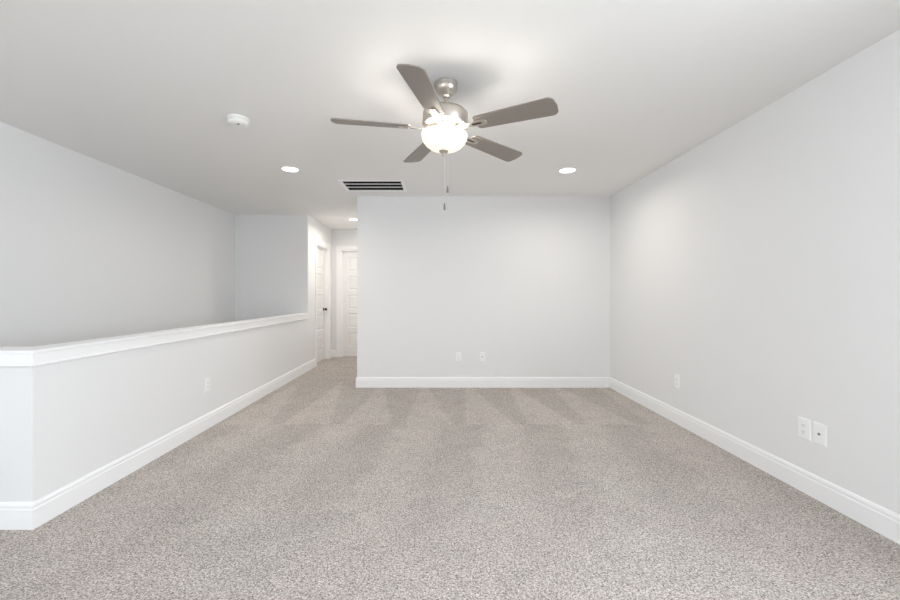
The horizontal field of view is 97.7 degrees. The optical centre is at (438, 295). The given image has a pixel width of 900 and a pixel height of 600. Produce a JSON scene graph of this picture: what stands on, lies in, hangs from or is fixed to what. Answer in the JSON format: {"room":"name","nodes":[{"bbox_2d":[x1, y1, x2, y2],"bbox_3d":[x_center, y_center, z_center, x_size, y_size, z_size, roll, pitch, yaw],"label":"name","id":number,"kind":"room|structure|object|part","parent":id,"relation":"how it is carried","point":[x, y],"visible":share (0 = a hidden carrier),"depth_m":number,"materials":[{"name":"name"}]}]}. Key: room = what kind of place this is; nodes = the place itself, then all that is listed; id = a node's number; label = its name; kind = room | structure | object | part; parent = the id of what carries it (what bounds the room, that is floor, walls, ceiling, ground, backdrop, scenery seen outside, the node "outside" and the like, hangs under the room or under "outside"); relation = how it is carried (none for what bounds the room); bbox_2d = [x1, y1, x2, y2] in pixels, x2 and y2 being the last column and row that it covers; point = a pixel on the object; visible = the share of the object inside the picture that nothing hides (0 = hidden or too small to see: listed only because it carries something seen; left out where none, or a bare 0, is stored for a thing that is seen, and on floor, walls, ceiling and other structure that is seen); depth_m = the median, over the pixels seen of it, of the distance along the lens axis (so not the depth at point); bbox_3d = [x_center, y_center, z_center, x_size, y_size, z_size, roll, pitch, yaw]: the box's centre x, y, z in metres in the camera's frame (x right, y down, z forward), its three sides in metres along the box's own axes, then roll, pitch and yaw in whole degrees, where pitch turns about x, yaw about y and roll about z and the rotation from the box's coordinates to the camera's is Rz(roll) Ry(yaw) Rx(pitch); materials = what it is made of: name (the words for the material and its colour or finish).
{"room":"empty loft room","nodes":[
{"label":"empty loft room","id":0,"kind":"room"},
{"bbox_2d":[0,122,234,346],"bbox_3d":[-3.248,0.705,1.570,0.115,3.940,9.370,0,0,0],"label":"wall","id":1,"kind":"structure","parent":0,"point":[91,248],"depth_m":3.66,"materials":[{"name":"white paint"}]},
{"bbox_2d":[0,215,331,501],"bbox_3d":[-2.620,0.705,4.742,1.140,3.940,5.515,0,0,0],"label":"wall","id":2,"kind":"structure","parent":0,"point":[61,423],"depth_m":2.57,"materials":[{"name":"white paint"}]},
{"bbox_2d":[0,313,308,367],"bbox_3d":[-2.612,0.328,4.054,1.156,0.070,4.172,0,0,0],"label":"trim","id":3,"kind":"structure","parent":2,"relation":"attached to","point":[59,356],"depth_m":2.48,"materials":[{"name":"white wood"}]},
{"bbox_2d":[0,359,315,529],"bbox_3d":[-2.612,1.109,4.239,1.155,0.133,4.537,0,0,0],"label":"baseboard","id":4,"kind":"structure","parent":2,"relation":"attached to","point":[13,515],"depth_m":2.49,"materials":[{"name":"white wood"}]},
{"bbox_2d":[204,377,209,392],"bbox_3d":[-2.045,0.790,3.473,0.010,0.124,0.079,0,0,0],"label":"electrical outlet","id":5,"kind":"object","parent":2,"relation":"attached to","point":[206,380],"visible":1,"depth_m":3.46,"materials":[{"name":"white plastic"}]},
{"bbox_2d":[315,238,330,365],"bbox_3d":[-2.099,0.111,6.942,0.133,2.128,0.871,0,0,0],"label":"door","id":6,"kind":"structure","parent":2,"relation":"in","point":[322,254],"depth_m":7.17,"materials":[{"name":"white wood"}]},
{"bbox_2d":[331,350,335,357],"bbox_3d":[-2.002,1.109,7.439,0.097,0.133,0.122,0,0,0],"label":"baseboard","id":7,"kind":"structure","parent":2,"relation":"attached to","point":[333,352],"depth_m":7.49,"materials":[{"name":"white wood"}]},
{"bbox_2d":[235,215,299,320],"bbox_3d":[-2.678,0.705,6.197,1.025,3.940,0.115,0,0,0],"label":"wall","id":8,"kind":"structure","parent":0,"point":[267,247],"depth_m":6.14,"materials":[{"name":"white paint"}]},
{"bbox_2d":[332,229,356,356],"bbox_3d":[-1.490,-0.045,7.558,1.350,2.440,0.115,0,0,0],"label":"wall","id":9,"kind":"structure","parent":0,"point":[340,237],"depth_m":7.50,"materials":[{"name":"white paint"}]},
{"bbox_2d":[336,246,356,356],"bbox_3d":[-1.495,0.116,7.548,0.916,2.118,0.133,0,0,0],"label":"door","id":10,"kind":"structure","parent":9,"relation":"in","point":[348,253],"depth_m":7.57,"materials":[{"name":"white wood"}]},
{"bbox_2d":[0,356,899,599],"bbox_3d":[-0.501,1.200,2.308,5.377,0.050,10.615,0,0,0],"label":"floor","id":11,"kind":"structure","parent":0,"point":[323,486],"depth_m":2.08,"materials":[{"name":"carpet"}]},
{"bbox_2d":[0,0,899,228],"bbox_3d":[-0.501,-1.295,2.250,5.607,0.060,10.730,0,0,0],"label":"ceiling","id":12,"kind":"structure","parent":0,"point":[146,89],"depth_m":2.29,"materials":[{"name":"white paint"}]},
{"bbox_2d":[227,114,249,127],"bbox_3d":[-1.436,-1.240,2.812,0.146,0.050,0.146,0,0,0],"label":"smoke detector","id":13,"kind":"object","parent":12,"relation":"attached to","point":[235,120],"visible":1,"depth_m":2.77,"materials":[{"name":"white plastic"}]},
{"bbox_2d":[280,166,299,171],"bbox_3d":[-1.488,-1.262,3.930,0.188,0.007,0.188,0,0,0],"label":"recessed light","id":14,"kind":"object","parent":12,"relation":"in","point":[284,168],"visible":1,"depth_m":3.92,"materials":[{"name":"white plastic"}]},
{"bbox_2d":[282,167,297,171],"bbox_3d":[-1.488,-1.262,3.930,0.154,0.005,0.154,0,0,0],"label":"diffuser","id":15,"kind":"object","parent":14,"relation":"attached to","point":[288,169],"depth_m":3.93,"materials":[{"name":"white plastic"}]},
{"bbox_2d":[337,180,406,191],"bbox_3d":[-0.748,-1.385,4.522,0.727,0.259,0.457,0,0,0],"label":"ceiling vent","id":16,"kind":"object","parent":12,"relation":"in","point":[349,185],"visible":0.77,"depth_m":4.71,"materials":[{"name":"white metal"}]},
{"bbox_2d":[330,64,558,209],"bbox_3d":[-0.008,-0.886,2.341,1.254,0.758,1.286,0,0,0],"label":"ceiling fan","id":17,"kind":"object","parent":12,"relation":"hanging from","point":[445,123],"visible":1,"depth_m":2.24,"materials":[{"name":"wood"}]},
{"bbox_3d":[-0.403,-1.016,2.323,0.467,0.007,0.140,3,12,-4],"label":"blade","id":18,"kind":"part","parent":17,"relation":"part of","materials":[{"name":"wood"}]},
{"bbox_3d":[-0.127,-1.004,2.759,0.140,0.007,0.467,-10,5,-21],"label":"blade","id":19,"kind":"part","parent":17,"relation":"part of","materials":[{"name":"wood"}]},
{"bbox_3d":[-0.075,-0.997,1.926,0.140,0.007,0.467,15,3,14],"label":"blade","id":20,"kind":"part","parent":17,"relation":"part of","materials":[{"name":"wood"}]},
{"bbox_3d":[0.033,-0.700,2.338,0.003,0.306,0.003,0,0,0],"label":"pull chain","id":21,"kind":"part","parent":17,"relation":"part of","materials":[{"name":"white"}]},
{"bbox_3d":[0.030,-0.914,2.352,0.277,0.102,0.277,3,0,0],"label":"lamp shade","id":22,"kind":"part","parent":17,"relation":"part of","materials":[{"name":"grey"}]},
{"bbox_3d":[0.372,-0.979,2.631,0.467,0.007,0.140,3,-12,-40],"label":"blade","id":23,"kind":"part","parent":17,"relation":"part of","materials":[{"name":"wood"}]},
{"bbox_3d":[0.404,-0.975,2.116,0.467,0.007,0.140,3,-12,32],"label":"blade","id":24,"kind":"part","parent":17,"relation":"part of","materials":[{"name":"wood"}]},
{"bbox_2d":[558,167,576,172],"bbox_3d":[1.295,-1.262,3.965,0.188,0.007,0.188,0,0,0],"label":"recessed light","id":25,"kind":"object","parent":12,"relation":"in","point":[566,169],"visible":1,"depth_m":3.96,"materials":[{"name":"white plastic"}]},
{"bbox_2d":[357,196,609,376],"bbox_3d":[0.571,-0.045,5.077,3.233,2.440,0.115,0,0,0],"label":"wall","id":26,"kind":"structure","parent":0,"point":[523,282],"depth_m":5.02,"materials":[{"name":"white paint"}]},
{"bbox_2d":[455,352,460,360],"bbox_3d":[0.245,0.782,5.015,0.072,0.118,0.010,0,0,0],"label":"electrical outlet","id":27,"kind":"object","parent":26,"relation":"attached to","point":[457,354],"visible":1,"depth_m":5.01,"materials":[{"name":"white plastic"}]},
{"bbox_2d":[480,352,484,360],"bbox_3d":[0.555,0.782,5.013,0.072,0.118,0.013,0,0,0],"label":"cable wall plate","id":28,"kind":"object","parent":26,"relation":"attached to","point":[482,354],"visible":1,"depth_m":5.01,"materials":[{"name":"white plastic"}]},
{"bbox_2d":[356,377,609,387],"bbox_3d":[0.563,1.109,5.077,3.248,0.133,0.145,0,0,0],"label":"baseboard","id":29,"kind":"structure","parent":26,"relation":"attached to","point":[361,382],"depth_m":5.01,"materials":[{"name":"white wood"}]},
{"bbox_2d":[610,29,899,514],"bbox_3d":[2.244,-0.045,1.010,0.115,2.440,8.250,0,0,0],"label":"wall","id":30,"kind":"structure","parent":0,"point":[758,266],"depth_m":2.48,"materials":[{"name":"white paint"}]},
{"bbox_2d":[675,374,679,388],"bbox_3d":[2.182,0.789,3.600,0.010,0.124,0.079,0,0,0],"label":"electrical outlet","id":31,"kind":"object","parent":30,"relation":"attached to","point":[677,377],"visible":1,"depth_m":3.59,"materials":[{"name":"white plastic"}]},
{"bbox_2d":[610,377,899,544],"bbox_3d":[2.179,1.109,1.002,0.015,0.133,8.004,0,0,0],"label":"baseboard","id":32,"kind":"structure","parent":30,"relation":"attached to","point":[881,520],"depth_m":2.46,"materials":[{"name":"white wood"}]},
{"bbox_2d":[798,416,810,440],"bbox_3d":[2.182,0.795,2.350,0.010,0.124,0.079,0,0,0],"label":"electrical outlet","id":33,"kind":"object","parent":30,"relation":"attached to","point":[804,425],"visible":1,"depth_m":2.34,"materials":[{"name":"white plastic"}]},
{"bbox_2d":[813,421,826,447],"bbox_3d":[2.180,0.795,2.254,0.013,0.124,0.079,0,0,0],"label":"cable wall plate","id":34,"kind":"object","parent":30,"relation":"attached to","point":[819,430],"visible":1,"depth_m":2.25,"materials":[{"name":"white plastic"}]}
]}

